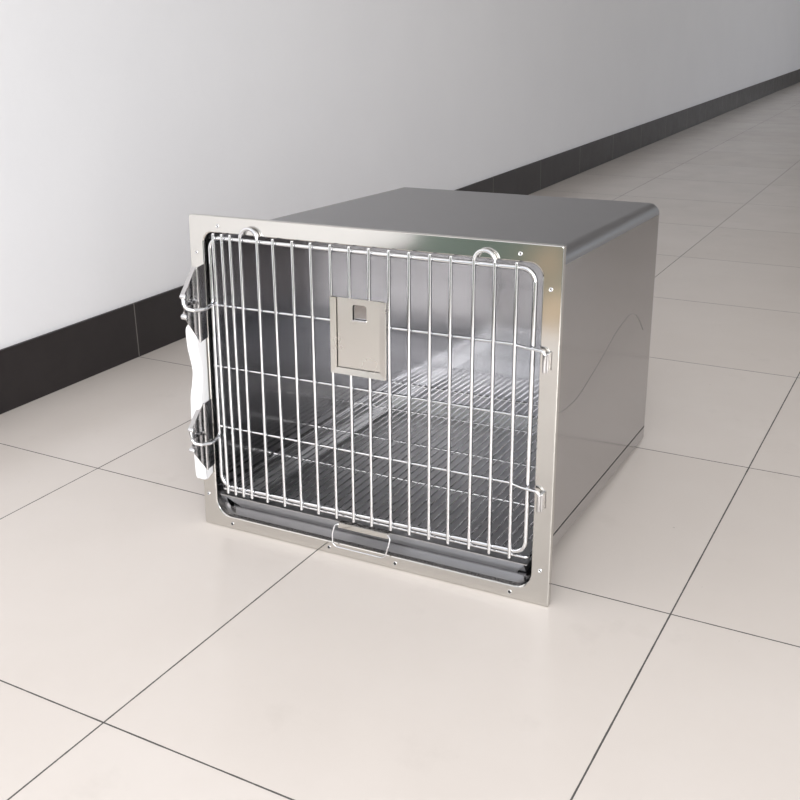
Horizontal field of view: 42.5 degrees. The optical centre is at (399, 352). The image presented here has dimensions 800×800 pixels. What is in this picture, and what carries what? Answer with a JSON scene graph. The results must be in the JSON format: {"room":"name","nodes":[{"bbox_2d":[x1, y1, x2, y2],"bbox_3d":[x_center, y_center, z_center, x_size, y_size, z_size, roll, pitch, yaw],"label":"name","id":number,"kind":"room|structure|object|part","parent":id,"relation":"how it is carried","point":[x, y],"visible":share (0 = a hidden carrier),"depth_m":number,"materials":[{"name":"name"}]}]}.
{"room":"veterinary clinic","nodes":[
{"label":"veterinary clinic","id":0,"kind":"room"},
{"bbox_2d":[0,82,799,799],"bbox_3d":[4.466,-1.297,6.616,5.644,0.100,17.200,9,21,28],"label":"floor","id":1,"kind":"structure","parent":0,"point":[151,648],"depth_m":1.62,"materials":[{"name":"beige tile"}]},
{"bbox_2d":[179,187,658,606],"bbox_3d":[0.080,-0.020,1.981,0.669,0.573,0.792,7,20,24],"label":"cage","id":2,"kind":"object","parent":1,"relation":"on","point":[438,384],"visible":1,"depth_m":1.84,"materials":[{"name":"grey metal"}]},
{"bbox_3d":[-0.354,0.088,1.822,0.022,0.291,0.032,8,18,26],"label":"latch lever","id":3,"kind":"part","parent":2,"relation":"part of","materials":[{"name":"white plastic"}]},
{"bbox_3d":[-0.066,0.320,1.745,0.113,0.044,0.008,8,18,26],"label":"wire pull","id":4,"kind":"part","parent":2,"relation":"part of","materials":[{"name":"silver metal"}]},
{"bbox_3d":[-0.062,0.059,1.675,0.591,0.460,0.008,8,18,26],"label":"door","id":5,"kind":"part","parent":2,"relation":"part of","materials":[{"name":"silver metal"}]},
{"bbox_3d":[0.241,-0.083,2.247,0.597,0.511,0.003,8,18,26],"label":"panel","id":6,"kind":"part","parent":2,"relation":"part of","materials":[{"name":"silver metal"}]},
{"bbox_2d":[536,492,543,512],"bbox_3d":[0.215,0.229,1.568,0.010,0.030,0.012,8,18,26],"label":"hinge","id":7,"kind":"object","parent":2,"relation":"attached to","point":[539,495],"depth_m":1.57,"materials":[{"name":"silver metal"}]},
{"bbox_2d":[542,353,549,373],"bbox_3d":[0.215,0.015,1.506,0.010,0.030,0.012,8,18,26],"label":"hinge","id":8,"kind":"object","parent":2,"relation":"attached to","point":[545,356],"depth_m":1.50,"materials":[{"name":"silver metal"}]},
{"bbox_2d":[0,0,799,348],"bbox_3d":[1.883,-3.085,7.086,0.200,3.100,17.900,9,21,28],"label":"wall","id":9,"kind":"structure","parent":0,"point":[122,121],"depth_m":3.27,"materials":[{"name":"white paint"}]},
{"bbox_2d":[0,69,799,413],"bbox_3d":[1.956,-1.644,7.419,0.010,0.152,17.700,9,21,28],"label":"baseboard","id":10,"kind":"structure","parent":9,"relation":"attached to","point":[35,368],"depth_m":2.86,"materials":[{"name":"black tile"}]}
]}

